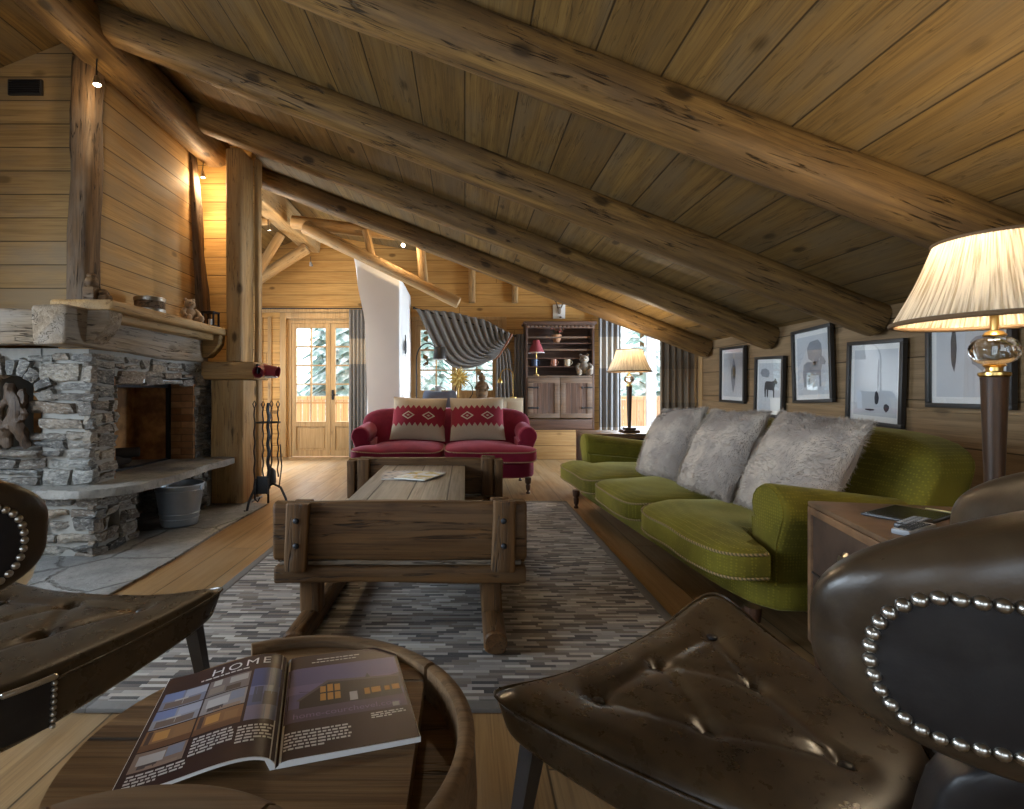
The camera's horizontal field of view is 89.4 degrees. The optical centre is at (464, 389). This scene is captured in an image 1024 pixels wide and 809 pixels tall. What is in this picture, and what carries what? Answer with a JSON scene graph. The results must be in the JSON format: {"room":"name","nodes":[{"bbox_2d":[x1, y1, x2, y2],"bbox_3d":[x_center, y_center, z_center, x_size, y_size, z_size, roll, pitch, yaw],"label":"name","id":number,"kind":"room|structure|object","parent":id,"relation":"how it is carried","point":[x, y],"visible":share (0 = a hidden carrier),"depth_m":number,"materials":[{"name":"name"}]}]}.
{"room":"living room","nodes":[
{"label":"living room","id":0,"kind":"room"},
{"bbox_2d":[0,43,74,308],"bbox_3d":[-3.480,-1.510,3.660,1.440,1.980,0.080,0,0,0],"label":"wall","id":1,"kind":"structure","parent":0,"point":[35,163],"depth_m":3.62,"materials":[{"name":"brown wood"}]},
{"bbox_2d":[8,79,43,95],"bbox_3d":[-3.080,-2.120,3.607,0.240,0.110,0.026,0,0,0],"label":"air vent","id":2,"kind":"object","parent":1,"relation":"in","point":[16,87],"visible":1,"depth_m":3.60,"materials":[{"name":"black metal"}]},
{"bbox_2d":[0,0,291,252],"bbox_3d":[-3.450,-2.250,2.925,1.900,0.880,11.250,0,0,0],"label":"ceiling","id":3,"kind":"structure","parent":0,"point":[22,36],"depth_m":3.49,"materials":[{"name":"brown wood"}]},
{"bbox_2d":[100,80,195,317],"bbox_3d":[-2.700,-1.540,4.450,0.080,1.960,1.580,0,0,0],"label":"wall","id":4,"kind":"structure","parent":0,"point":[146,245],"depth_m":4.25,"materials":[{"name":"brown wood"}]},
{"bbox_2d":[58,146,255,361],"bbox_3d":[-3.200,-0.710,5.370,2.000,3.620,0.100,0,0,0],"label":"wall","id":5,"kind":"structure","parent":0,"point":[212,187],"depth_m":5.32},
{"bbox_2d":[286,198,427,252],"bbox_3d":[0.950,-2.043,7.250,6.900,1.293,2.600,0,0,0],"label":"ceiling","id":6,"kind":"structure","parent":0,"point":[305,211],"depth_m":7.51,"materials":[{"name":"brown wood"}]},
{"bbox_2d":[301,221,460,307],"bbox_3d":[-1.097,-1.643,6.747,2.090,1.132,0.172,0,0,0],"label":"log","id":7,"kind":"object","parent":6,"relation":"attached to","point":[308,229],"visible":1,"depth_m":6.68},
{"bbox_2d":[290,215,396,240],"bbox_3d":[-0.779,-2.046,6.797,3.027,0.517,0.173,0,0,0],"label":"rafter","id":8,"kind":"object","parent":7,"relation":"on","point":[296,222],"visible":0.41,"depth_m":6.73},
{"bbox_2d":[416,248,427,280],"bbox_3d":[-0.568,-1.750,6.750,0.181,0.756,0.120,0,0,1],"label":"strut","id":9,"kind":"object","parent":7,"relation":"on","point":[421,255],"visible":0.45,"depth_m":6.70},
{"bbox_2d":[0,456,814,808],"bbox_3d":[0.000,1.160,2.925,8.800,0.120,11.450,0,0,0],"label":"floor","id":10,"kind":"structure","parent":0,"point":[28,768],"depth_m":2.90,"materials":[{"name":"wood"}]},
{"bbox_2d":[0,480,223,752],"bbox_3d":[-1.226,0.599,1.199,0.877,1.008,0.948,0,0,7],"label":"leather armchair","id":11,"kind":"object","parent":10,"relation":"on","point":[60,651],"visible":1,"depth_m":1.31,"materials":[{"name":"brown leather"}]},
{"bbox_2d":[26,496,266,594],"bbox_3d":[-3.030,1.093,3.905,2.300,0.014,2.810,0,0,0],"label":"hearth","id":12,"kind":"object","parent":10,"relation":"on","point":[156,546],"depth_m":3.36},
{"bbox_2d":[0,299,234,556],"bbox_3d":[-3.168,0.258,4.252,2.065,1.703,2.155,0,0,0],"label":"stone fireplace","id":13,"kind":"object","parent":12,"relation":"on","point":[120,412],"visible":0.8,"depth_m":3.52,"materials":[{"name":"grey stone"}]},
{"bbox_2d":[0,383,31,448],"bbox_3d":[-2.989,0.174,3.398,0.245,0.447,0.087,0,0,5],"label":"sculpture","id":14,"kind":"object","parent":13,"relation":"in","point":[13,424],"visible":1,"depth_m":3.38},
{"bbox_2d":[66,55,104,298],"bbox_3d":[-2.649,-1.450,3.601,0.162,1.700,0.166,1,0,0],"label":"timber post","id":15,"kind":"object","parent":13,"relation":"on","point":[86,100],"visible":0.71,"depth_m":3.53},
{"bbox_2d":[83,273,112,299],"bbox_3d":[-2.471,-0.689,3.469,0.162,0.184,0.093,0,0,-33],"label":"bust","id":16,"kind":"object","parent":13,"relation":"on","point":[91,291],"visible":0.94,"depth_m":3.43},
{"bbox_2d":[50,299,226,335],"bbox_3d":[-2.504,-0.558,4.170,0.429,0.072,1.620,0,0,0],"label":"mantel shelf","id":17,"kind":"object","parent":13,"relation":"attached to","point":[91,306],"depth_m":3.71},
{"bbox_2d":[133,295,165,312],"bbox_3d":[-2.460,-0.660,4.020,0.220,0.127,0.220,0,0,0],"label":"pot","id":18,"kind":"object","parent":13,"relation":"on","point":[155,303],"visible":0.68,"depth_m":3.94,"materials":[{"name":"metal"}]},
{"bbox_2d":[180,298,203,321],"bbox_3d":[-2.411,-0.705,4.540,0.167,0.217,0.176,0,0,35],"label":"teddy bear","id":19,"kind":"object","parent":13,"relation":"on","point":[188,312],"visible":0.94,"depth_m":4.53},
{"bbox_2d":[189,152,210,323],"bbox_3d":[-2.664,-1.470,5.098,0.169,1.713,0.310,0,0,25],"label":"timber post","id":20,"kind":"object","parent":13,"relation":"on","point":[202,296],"visible":0.47,"depth_m":5.06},
{"bbox_2d":[154,479,204,527],"bbox_3d":[-2.310,0.920,4.170,0.376,0.332,0.366,0,0,0],"label":"bucket","id":21,"kind":"object","parent":12,"relation":"on","point":[179,502],"visible":0.91,"depth_m":4.05,"materials":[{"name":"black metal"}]},
{"bbox_2d":[201,148,268,502],"bbox_3d":[-2.265,-0.630,5.123,0.510,3.460,0.437,0,0,0],"label":"timber post","id":22,"kind":"object","parent":12,"relation":"on","point":[234,387],"visible":0.88,"depth_m":4.97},
{"bbox_2d":[252,364,280,377],"bbox_3d":[-1.898,-0.181,4.934,0.226,0.140,0.172,0,0,0],"label":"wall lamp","id":23,"kind":"object","parent":22,"relation":"attached to","point":[268,371],"visible":1,"depth_m":4.91,"materials":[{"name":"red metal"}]},
{"bbox_2d":[41,784,283,808],"bbox_3d":[-0.220,0.701,0.222,0.360,0.801,0.365,0,0,0],"label":"wooden stool","id":24,"kind":"object","parent":10,"relation":"on","point":[164,796],"visible":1,"depth_m":0.38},
{"bbox_2d":[39,635,476,808],"bbox_3d":[-0.307,0.828,0.848,0.655,0.550,0.655,0,0,0],"label":"round wooden table","id":25,"kind":"object","parent":10,"relation":"on","point":[438,771],"visible":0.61,"depth_m":0.79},
{"bbox_2d":[113,648,420,789],"bbox_3d":[-0.326,0.556,0.922,0.441,0.027,0.312,0,0,-16],"label":"open magazine","id":26,"kind":"object","parent":25,"relation":"on","point":[270,709],"visible":0.99,"depth_m":0.88,"materials":[{"name":"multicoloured paper"}]},
{"bbox_2d":[126,739,188,774],"bbox_3d":[-0.470,0.561,0.789,0.074,0.011,0.044,0,0,-16],"label":"photo","id":27,"kind":"object","parent":26,"relation":"on","point":[161,756],"depth_m":0.79,"materials":[{"name":"grey"}]},
{"bbox_2d":[140,719,195,752],"bbox_3d":[-0.483,0.561,0.838,0.074,0.011,0.051,0,0,-16],"label":"photo","id":28,"kind":"object","parent":26,"relation":"on","point":[156,739],"depth_m":0.84,"materials":[{"name":"brown"}]},
{"bbox_2d":[148,700,202,730],"bbox_3d":[-0.498,0.561,0.890,0.074,0.011,0.051,0,0,-16],"label":"photo","id":29,"kind":"object","parent":26,"relation":"on","point":[174,716],"depth_m":0.89,"materials":[{"name":"blue"}]},
{"bbox_2d":[158,683,208,711],"bbox_3d":[-0.513,0.561,0.942,0.074,0.011,0.052,0,0,-16],"label":"photo","id":30,"kind":"object","parent":26,"relation":"on","point":[192,695],"depth_m":0.94,"materials":[{"name":"blue"}]},
{"bbox_2d":[113,654,286,789],"bbox_3d":[-0.433,0.555,0.892,0.217,0.025,0.310,0,0,-16],"label":"print","id":31,"kind":"object","parent":26,"relation":"on","point":[235,711],"depth_m":0.85,"materials":[{"name":"brown"}]},
{"bbox_2d":[194,704,243,733],"bbox_3d":[-0.410,0.549,0.858,0.072,0.012,0.051,0,0,-16],"label":"photo","id":32,"kind":"object","parent":26,"relation":"on","point":[225,717],"depth_m":0.86,"materials":[{"name":"brown"}]},
{"bbox_2d":[199,686,247,715],"bbox_3d":[-0.425,0.549,0.910,0.072,0.012,0.051,0,0,-16],"label":"photo","id":33,"kind":"object","parent":26,"relation":"on","point":[234,697],"depth_m":0.91,"materials":[{"name":"grey"}]},
{"bbox_2d":[206,671,251,697],"bbox_3d":[-0.440,0.549,0.963,0.072,0.012,0.052,0,0,-16],"label":"photo","id":34,"kind":"object","parent":26,"relation":"on","point":[236,681],"depth_m":0.96,"materials":[{"name":"grey"}]},
{"bbox_2d":[244,668,280,720],"bbox_3d":[-0.362,0.547,0.930,0.050,0.010,0.163,0,0,-16],"label":"photo","id":35,"kind":"object","parent":26,"relation":"on","point":[262,686],"depth_m":0.92,"materials":[{"name":"blue"}]},
{"bbox_2d":[283,656,407,725],"bbox_3d":[-0.227,0.560,0.972,0.249,0.004,0.223,0,0,0],"label":"photo","id":36,"kind":"object","parent":26,"relation":"on","point":[318,690],"depth_m":0.95,"materials":[{"name":"brown"}]},
{"bbox_2d":[276,648,419,766],"bbox_3d":[-0.221,0.563,0.952,0.220,0.009,0.310,0,0,-16],"label":"print","id":37,"kind":"object","parent":26,"relation":"on","point":[345,703],"depth_m":0.91,"materials":[{"name":"brown"}]},
{"bbox_2d":[244,400,286,510],"bbox_3d":[-1.795,0.597,4.798,0.377,1.003,0.394,0,0,0],"label":"stand","id":38,"kind":"object","parent":10,"relation":"on","point":[262,484],"visible":0.97,"depth_m":4.74,"materials":[{"name":"metal"}]},
{"bbox_2d":[72,501,671,712],"bbox_3d":[-0.175,1.091,3.390,2.330,0.016,3.280,0,0,0],"label":"rug","id":39,"kind":"object","parent":10,"relation":"on","point":[578,604],"visible":0.52,"depth_m":2.46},
{"bbox_2d":[273,455,526,654],"bbox_3d":[-0.291,0.786,3.085,1.132,0.599,1.970,0,0,0],"label":"table","id":40,"kind":"object","parent":39,"relation":"on","point":[457,526],"visible":0.99,"depth_m":2.29,"materials":[{"name":"wood"}]},
{"bbox_2d":[381,471,413,479],"bbox_3d":[-0.420,0.545,3.300,0.216,0.006,0.288,0,0,-6],"label":"magazine","id":41,"kind":"object","parent":40,"relation":"on","point":[387,475],"visible":0.75,"depth_m":3.30,"materials":[{"name":"white paper"}]},
{"bbox_2d":[394,471,445,480],"bbox_3d":[-0.280,0.538,3.240,0.216,0.006,0.288,0,0,24],"label":"magazine","id":42,"kind":"object","parent":41,"relation":"on","point":[416,475],"visible":1,"depth_m":3.22,"materials":[{"name":"white paper"}]},
{"bbox_2d":[423,390,456,407],"bbox_3d":[-0.354,0.553,7.081,0.500,1.094,0.602,0,0,0],"label":"chair","id":43,"kind":"object","parent":10,"relation":"on","point":[427,394],"visible":0.17,"depth_m":7.26,"materials":[{"name":"fabric"}]},
{"bbox_2d":[351,408,536,493],"bbox_3d":[-0.225,0.660,5.852,2.009,0.880,1.111,0,0,0],"label":"loveseat","id":44,"kind":"object","parent":10,"relation":"on","point":[517,452],"visible":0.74,"depth_m":5.51,"materials":[{"name":"red fabric"}]},
{"bbox_2d":[351,440,443,457],"bbox_3d":[-0.719,0.679,5.675,0.981,0.228,0.750,0,0,0],"label":"seat cushion","id":45,"kind":"object","parent":44,"relation":"on","point":[363,448],"depth_m":5.37,"materials":[{"name":"red fabric"}]},
{"bbox_2d":[390,397,446,441],"bbox_3d":[-0.530,0.330,5.929,0.630,0.504,0.296,0,0,6],"label":"cushion","id":46,"kind":"object","parent":44,"relation":"on","point":[413,418],"visible":1,"depth_m":5.84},
{"bbox_2d":[450,397,505,440],"bbox_3d":[0.140,0.330,5.929,0.630,0.494,0.289,0,0,-2],"label":"cushion","id":47,"kind":"object","parent":44,"relation":"on","point":[471,418],"visible":1,"depth_m":5.84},
{"bbox_2d":[444,440,536,463],"bbox_3d":[0.269,0.674,5.675,0.981,0.229,0.750,0,0,0],"label":"seat cushion","id":48,"kind":"object","parent":44,"relation":"on","point":[511,451],"depth_m":5.36,"materials":[{"name":"red fabric"}]},
{"bbox_2d":[533,430,575,459],"bbox_3d":[1.453,0.866,8.280,0.878,0.467,0.280,0,0,0],"label":"plinth","id":49,"kind":"object","parent":10,"relation":"on","point":[549,444],"visible":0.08,"depth_m":8.14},
{"bbox_2d":[522,321,596,429],"bbox_3d":[1.498,-0.226,8.255,1.148,1.713,0.330,0,0,0],"label":"hutch cabinet","id":50,"kind":"object","parent":10,"relation":"on","point":[557,391],"visible":0.94,"depth_m":8.12,"materials":[{"name":"wood"}]},
{"bbox_2d":[575,354,592,374],"bbox_3d":[1.882,-0.404,8.124,0.282,0.347,0.267,0,0,10],"label":"plush bear","id":51,"kind":"object","parent":50,"relation":"on","point":[583,368],"visible":1,"depth_m":8.11},
{"bbox_2d":[576,430,647,460],"bbox_3d":[1.620,0.770,5.410,0.802,0.660,0.523,0,0,0],"label":"trunk","id":52,"kind":"object","parent":10,"relation":"on","point":[613,433],"visible":0.1,"depth_m":5.33,"materials":[{"name":"brown wood"}]},
{"bbox_2d":[606,348,652,432],"bbox_3d":[1.710,0.008,5.360,0.463,0.863,0.463,0,0,14],"label":"table lamp","id":53,"kind":"object","parent":52,"relation":"on","point":[628,360],"visible":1,"depth_m":5.26,"materials":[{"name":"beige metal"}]},
{"bbox_2d":[493,472,1023,808],"bbox_3d":[0.668,0.599,0.939,0.877,1.008,0.948,0,0,-37],"label":"leather armchair","id":54,"kind":"object","parent":10,"relation":"on","point":[915,700],"visible":1,"depth_m":0.86,"materials":[{"name":"brown leather"}]},
{"bbox_2d":[560,413,974,622],"bbox_3d":[1.558,0.647,3.539,1.191,0.905,2.808,0,0,-5],"label":"sofa","id":55,"kind":"object","parent":10,"relation":"on","point":[759,555],"visible":0.55,"depth_m":2.32,"materials":[{"name":"green fabric"}]},
{"bbox_2d":[561,460,655,494],"bbox_3d":[1.311,0.735,4.414,0.830,0.229,0.989,0,0,-5],"label":"seat cushion","id":56,"kind":"object","parent":55,"relation":"on","point":[583,475],"depth_m":4.18,"materials":[{"name":"green fabric"}]},
{"bbox_2d":[595,476,737,521],"bbox_3d":[1.381,0.733,3.526,0.830,0.226,0.777,0,0,-5],"label":"seat cushion","id":57,"kind":"object","parent":55,"relation":"on","point":[625,498],"depth_m":3.32,"materials":[{"name":"green fabric"}]},
{"bbox_2d":[635,406,709,481],"bbox_3d":[1.520,0.391,3.832,0.377,0.579,0.659,0,0,-8],"label":"cushion","id":58,"kind":"object","parent":55,"relation":"on","point":[666,443],"visible":0.86,"depth_m":3.67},
{"bbox_2d":[641,499,770,578],"bbox_3d":[1.451,0.736,2.637,0.830,0.233,0.989,0,0,-5],"label":"seat cushion","id":59,"kind":"object","parent":55,"relation":"on","point":[719,538],"depth_m":2.42,"materials":[{"name":"green fabric"}]},
{"bbox_2d":[676,408,772,502],"bbox_3d":[1.560,0.382,3.154,0.381,0.566,0.631,0,0,-6],"label":"cushion","id":60,"kind":"object","parent":55,"relation":"on","point":[721,447],"visible":0.94,"depth_m":2.98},
{"bbox_2d":[733,409,877,509],"bbox_3d":[1.632,0.373,2.524,0.378,0.570,0.639,0,0,-5],"label":"cushion","id":61,"kind":"object","parent":55,"relation":"on","point":[799,449],"visible":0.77,"depth_m":2.39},
{"bbox_2d":[808,501,951,669],"bbox_3d":[1.514,0.770,1.581,0.543,0.660,0.862,0,0,13],"label":"side table","id":62,"kind":"object","parent":10,"relation":"on","point":[836,530],"visible":0.13,"depth_m":1.88,"materials":[{"name":"brown wood"}]},
{"bbox_2d":[861,505,950,523],"bbox_3d":[1.550,0.435,1.800,0.260,0.009,0.180,0,0,-30],"label":"tablet","id":63,"kind":"object","parent":62,"relation":"on","point":[892,512],"visible":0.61,"depth_m":1.80,"materials":[{"name":"black plastic"}]},
{"bbox_2d":[891,521,935,535],"bbox_3d":[1.395,0.429,1.600,0.180,0.020,0.048,0,0,-28],"label":"remote control","id":64,"kind":"object","parent":62,"relation":"on","point":[904,529],"visible":0.98,"depth_m":1.58,"materials":[{"name":"grey plastic"}]},
{"bbox_2d":[887,224,1023,481],"bbox_3d":[1.475,0.008,1.435,0.463,0.863,0.463,0,0,37],"label":"table lamp","id":65,"kind":"object","parent":62,"relation":"on","point":[972,281],"visible":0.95,"depth_m":1.40,"materials":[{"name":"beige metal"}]},
{"bbox_3d":[0.035,0.640,8.080,1.370,0.920,0.320,0,0,0],"label":"console table","id":66,"kind":"object","parent":10,"relation":"on","visible":0},
{"bbox_2d":[447,366,469,397],"bbox_3d":[-0.105,-0.096,8.050,0.372,0.552,0.226,0,0,0],"label":"star","id":67,"kind":"object","parent":66,"relation":"on","point":[458,377],"visible":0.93,"depth_m":8.02,"materials":[{"name":"gold metal"}]},
{"bbox_2d":[475,372,489,397],"bbox_3d":[0.265,-0.049,8.021,0.239,0.463,0.154,0,0,0],"label":"figurine","id":68,"kind":"object","parent":66,"relation":"on","point":[481,388],"visible":0.77,"depth_m":7.97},
{"bbox_2d":[262,238,598,456],"bbox_3d":[0.000,-0.800,8.550,8.800,3.800,0.200,0,0,0],"label":"wall","id":69,"kind":"structure","parent":0,"point":[331,282],"depth_m":8.45,"materials":[{"name":"brown wood"}]},
{"bbox_2d":[261,317,271,456],"bbox_3d":[-3.475,-0.050,8.440,0.610,2.300,0.019,0,0,0],"label":"trim","id":70,"kind":"structure","parent":69,"relation":"attached to","point":[269,318],"depth_m":8.43,"materials":[{"name":"brown wood"}]},
{"bbox_2d":[262,308,361,308],"bbox_3d":[-2.465,-1.320,8.359,1.912,0.044,0.102,0,0,0],"label":"curtain rod","id":71,"kind":"object","parent":69,"relation":"attached to","point":[262,308],"visible":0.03,"depth_m":8.32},
{"bbox_2d":[349,309,366,456],"bbox_3d":[-1.718,-0.110,8.327,0.317,2.380,0.099,0,0,0],"label":"curtain","id":72,"kind":"object","parent":71,"relation":"hanging from","point":[357,347],"visible":0.73,"depth_m":8.32,"materials":[{"name":"fabric"}]},
{"bbox_2d":[262,309,362,311],"bbox_3d":[-2.800,-1.300,8.432,2.800,0.059,0.034,0,0,0],"label":"trim","id":73,"kind":"structure","parent":69,"relation":"attached to","point":[263,310],"depth_m":8.42,"materials":[{"name":"brown wood"}]},
{"bbox_2d":[280,312,348,456],"bbox_3d":[-2.215,-0.085,8.437,1.630,2.370,0.024,0,0,0],"label":"trim","id":74,"kind":"structure","parent":69,"relation":"attached to","point":[283,315],"depth_m":8.43,"materials":[{"name":"brown wood"}]},
{"bbox_2d":[287,319,348,456],"bbox_3d":[-2.215,-0.035,8.477,1.430,2.270,0.145,0,0,0],"label":"door","id":75,"kind":"structure","parent":69,"relation":"in","point":[330,437],"depth_m":8.48,"materials":[{"name":"brown wood"}]},
{"bbox_2d":[354,259,410,413],"bbox_3d":[-1.194,-0.439,7.689,0.640,2.788,1.451,0,0,0],"label":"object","id":76,"kind":"structure","parent":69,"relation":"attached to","point":[385,299],"depth_m":6.97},
{"bbox_2d":[411,321,500,398],"bbox_3d":[-0.140,-0.495,8.510,1.480,1.290,0.080,0,0,0],"label":"window","id":77,"kind":"structure","parent":69,"relation":"in","point":[416,326],"depth_m":8.48,"materials":[{"name":"brown wood"}]},
{"bbox_2d":[413,307,515,336],"bbox_3d":[-0.008,-1.087,8.259,1.656,0.492,0.102,0,0,0],"label":"curtain rod","id":78,"kind":"object","parent":69,"relation":"attached to","point":[413,307],"visible":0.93,"depth_m":8.22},
{"bbox_2d":[416,309,515,397],"bbox_3d":[0.036,-0.122,8.158,1.647,2.345,0.224,0,0,0],"label":"drape","id":79,"kind":"object","parent":78,"relation":"hanging from","point":[467,345],"visible":0.82,"depth_m":8.19,"materials":[{"name":"grey fabric"}]},
{"bbox_2d":[514,334,523,412],"bbox_3d":[0.887,0.090,8.307,0.188,1.980,0.084,0,0,0],"label":"curtain","id":80,"kind":"object","parent":78,"relation":"hanging from","point":[519,339],"visible":0.48,"depth_m":8.29,"materials":[{"name":"grey fabric"}]},
{"bbox_2d":[621,336,655,429],"bbox_3d":[3.070,-0.225,8.510,1.300,1.950,0.080,0,0,0],"label":"window","id":81,"kind":"structure","parent":69,"relation":"in","point":[650,342],"depth_m":8.48,"materials":[{"name":"grey"}]},
{"bbox_3d":[2.960,-1.235,8.349,1.722,0.044,0.102,0,0,0],"label":"curtain rod","id":82,"kind":"object","parent":69,"relation":"attached to","visible":0},
{"bbox_2d":[599,318,620,429],"bbox_3d":[2.338,-0.070,8.317,0.364,2.300,0.097,0,0,0],"label":"curtain","id":83,"kind":"object","parent":82,"relation":"hanging from","point":[609,333],"visible":0.68,"depth_m":8.31,"materials":[{"name":"fabric"}]},
{"bbox_2d":[99,0,1023,340],"bbox_3d":[0.225,-1.581,1.625,5.450,2.218,8.650,0,0,0],"label":"ceiling","id":84,"kind":"structure","parent":0,"point":[932,89],"depth_m":2.66,"materials":[{"name":"brown wood"}]},
{"bbox_2d":[14,0,229,166],"bbox_3d":[-2.500,-2.379,1.290,0.348,0.347,7.740,0,0,0],"label":"ridge beam","id":85,"kind":"structure","parent":84,"relation":"attached to","point":[75,23],"depth_m":3.70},
{"bbox_2d":[262,189,320,252],"bbox_3d":[-2.501,-2.400,6.945,0.308,0.325,2.990,0,0,0],"label":"ridge beam","id":86,"kind":"structure","parent":84,"relation":"attached to","point":[276,208],"depth_m":6.88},
{"bbox_2d":[262,232,284,273],"bbox_3d":[-2.866,-1.864,7.384,0.566,0.789,0.128,0,0,4],"label":"brace","id":87,"kind":"object","parent":86,"relation":"attached to","point":[276,241],"visible":0.57,"depth_m":7.33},
{"bbox_2d":[262,243,309,283],"bbox_3d":[-2.935,-1.849,7.899,1.110,0.795,0.172,0,0,0],"label":"brace","id":88,"kind":"object","parent":86,"relation":"attached to","point":[301,251],"visible":0.65,"depth_m":7.83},
{"bbox_2d":[190,102,779,348],"bbox_3d":[0.154,-1.460,4.599,5.236,2.190,0.227,0,0,0],"label":"rafter","id":89,"kind":"object","parent":84,"relation":"attached to","point":[213,123],"visible":0.93,"depth_m":4.50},
{"bbox_2d":[262,167,712,356],"bbox_3d":[0.154,-1.462,5.809,5.237,2.183,0.223,0,0,0],"label":"rafter","id":90,"kind":"object","parent":84,"relation":"attached to","point":[273,182],"visible":0.9,"depth_m":5.71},
{"bbox_2d":[93,0,891,335],"bbox_3d":[0.154,-1.456,3.421,5.239,2.197,0.238,0,0,0],"label":"rafter","id":91,"kind":"object","parent":84,"relation":"attached to","point":[201,60],"visible":0.92,"depth_m":3.31,"materials":[{"name":"wood"}]},
{"bbox_2d":[281,0,1023,248],"bbox_3d":[0.154,-1.460,2.208,5.239,2.194,0.234,0,0,0],"label":"rafter","id":92,"kind":"object","parent":84,"relation":"attached to","point":[556,71],"visible":0.92,"depth_m":2.11,"materials":[{"name":"wood"}]},
{"bbox_2d":[703,302,1023,413],"bbox_3d":[2.830,0.261,1.625,0.160,1.679,8.650,0,0,0],"label":"wall","id":93,"kind":"structure","parent":0,"point":[915,395],"depth_m":3.78,"materials":[{"name":"brown wood"}]},
{"bbox_2d":[719,345,746,403],"bbox_3d":[2.716,-0.155,5.232,0.032,0.570,0.485,0,1,0],"label":"framed picture","id":94,"kind":"object","parent":93,"relation":"attached to","point":[732,360],"visible":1,"depth_m":5.21,"materials":[{"name":"white paper"}]},
{"bbox_2d":[723,352,742,396],"bbox_3d":[2.719,-0.155,5.232,0.002,0.452,0.380,0,0,0],"label":"print","id":95,"kind":"object","parent":94,"relation":"attached to","point":[732,361],"depth_m":5.23},
{"bbox_2d":[753,356,786,417],"bbox_3d":[2.716,-0.030,4.601,0.032,0.555,0.454,0,0,0],"label":"framed picture","id":96,"kind":"object","parent":93,"relation":"attached to","point":[769,371],"visible":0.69,"depth_m":4.58,"materials":[{"name":"white paper"}]},
{"bbox_2d":[758,363,780,410],"bbox_3d":[2.719,-0.030,4.601,0.002,0.431,0.344,0,0,0],"label":"print","id":97,"kind":"object","parent":96,"relation":"attached to","point":[769,374],"depth_m":4.60},
{"bbox_2d":[790,323,835,402],"bbox_3d":[2.716,-0.195,4.033,0.032,0.609,0.486,0,0,0],"label":"framed picture","id":98,"kind":"object","parent":93,"relation":"attached to","point":[812,348],"visible":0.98,"depth_m":4.01,"materials":[{"name":"white paper"}]},
{"bbox_2d":[797,332,828,394],"bbox_3d":[2.719,-0.195,4.033,0.002,0.478,0.371,0,0,0],"label":"print","id":99,"kind":"object","parent":98,"relation":"attached to","point":[812,347],"depth_m":4.02},
{"bbox_2d":[702,401,1023,488],"bbox_3d":[2.744,0.615,1.675,0.009,0.970,8.550,0,0,0],"label":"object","id":100,"kind":"structure","parent":93,"relation":"attached to","point":[965,430],"depth_m":2.87,"materials":[{"name":"brown wood"}]},
{"bbox_2d":[702,400,1023,415],"bbox_3d":[2.741,0.119,1.675,0.015,0.019,8.550,0,0,0],"label":"trim","id":101,"kind":"structure","parent":93,"relation":"attached to","point":[794,404],"depth_m":3.06,"materials":[{"name":"brown wood"}]},
{"bbox_2d":[845,338,907,428],"bbox_3d":[2.716,-0.048,3.419,0.032,0.581,0.490,0,0,0],"label":"framed picture","id":102,"kind":"object","parent":93,"relation":"attached to","point":[876,370],"visible":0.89,"depth_m":3.38,"materials":[{"name":"white paper"}]},
{"bbox_2d":[853,348,898,417],"bbox_3d":[2.719,-0.048,3.419,0.002,0.454,0.376,0,0,0],"label":"print","id":103,"kind":"object","parent":102,"relation":"attached to","point":[875,370],"depth_m":3.41},
{"bbox_2d":[925,329,1017,409],"bbox_3d":[2.716,-0.180,2.785,0.032,0.560,0.482,0,0,0],"label":"framed picture","id":104,"kind":"object","parent":93,"relation":"attached to","point":[952,380],"visible":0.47,"depth_m":2.85,"materials":[{"name":"white paper"}]},
{"bbox_2d":[936,329,1003,396],"bbox_3d":[2.719,-0.180,2.785,0.002,0.437,0.369,0,0,0],"label":"print","id":105,"kind":"object","parent":104,"relation":"attached to","point":[956,373],"depth_m":2.85},
{"bbox_3d":[0.950,-0.760,5.980,6.900,3.720,0.060,0,0,0],"label":"wall","id":106,"kind":"structure","parent":0,"visible":0},
{"bbox_2d":[660,341,697,411],"bbox_3d":[2.549,0.085,6.128,0.451,1.930,0.085,0,0,7],"label":"curtain","id":107,"kind":"object","parent":106,"relation":"hanging from","point":[678,367],"visible":0.41,"depth_m":6.12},
{"bbox_3d":[0.000,1.190,9.430,8.800,0.140,1.540,0,0,0],"label":"floor","id":108,"kind":"structure","parent":0,"visible":0},
{"bbox_2d":[297,396,659,426],"bbox_3d":[0.000,0.580,10.110,8.800,0.920,0.100,0,0,0],"label":"balcony railing","id":109,"kind":"object","parent":108,"relation":"on","point":[638,415],"visible":0.06,"depth_m":10.10,"materials":[{"name":"brown wood"}]},
{"label":"outside","id":110,"kind":"structure","parent":0,"visible":0},
{"bbox_2d":[297,326,659,408],"bbox_3d":[0.000,-1.968,34.000,80.000,12.415,40.000,0,0,0],"label":"hillside","id":111,"kind":"structure","parent":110,"point":[303,335],"depth_m":29.33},
{"bbox_2d":[299,328,348,413],"bbox_3d":[-4.699,-0.707,18.004,3.800,7.615,3.975,0,0,31],"label":"fir tree","id":112,"kind":"object","parent":111,"relation":"on","point":[321,332],"visible":0.06,"depth_m":17.46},
{"bbox_2d":[308,328,348,420],"bbox_3d":[-3.653,-0.707,16.662,3.745,7.615,4.325,0,0,44],"label":"fir tree","id":113,"kind":"object","parent":111,"relation":"on","point":[342,354],"visible":0.12,"depth_m":15.79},
{"bbox_2d":[421,330,456,394],"bbox_3d":[-1.289,-0.466,16.931,3.714,7.131,4.160,0,0,8],"label":"fir tree","id":114,"kind":"object","parent":111,"relation":"on","point":[428,378],"visible":0.09,"depth_m":16.48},
{"bbox_2d":[449,360,491,391],"bbox_3d":[0.292,0.177,15.595,3.297,5.845,3.225,0,0,9],"label":"fir tree","id":115,"kind":"object","parent":111,"relation":"on","point":[488,375],"visible":0.05,"depth_m":15.03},
{"bbox_2d":[621,330,659,426],"bbox_3d":[5.629,0.030,16.038,2.956,6.140,3.241,0,0,-28],"label":"fir tree","id":116,"kind":"object","parent":111,"relation":"on","point":[638,389],"visible":0.19,"depth_m":15.66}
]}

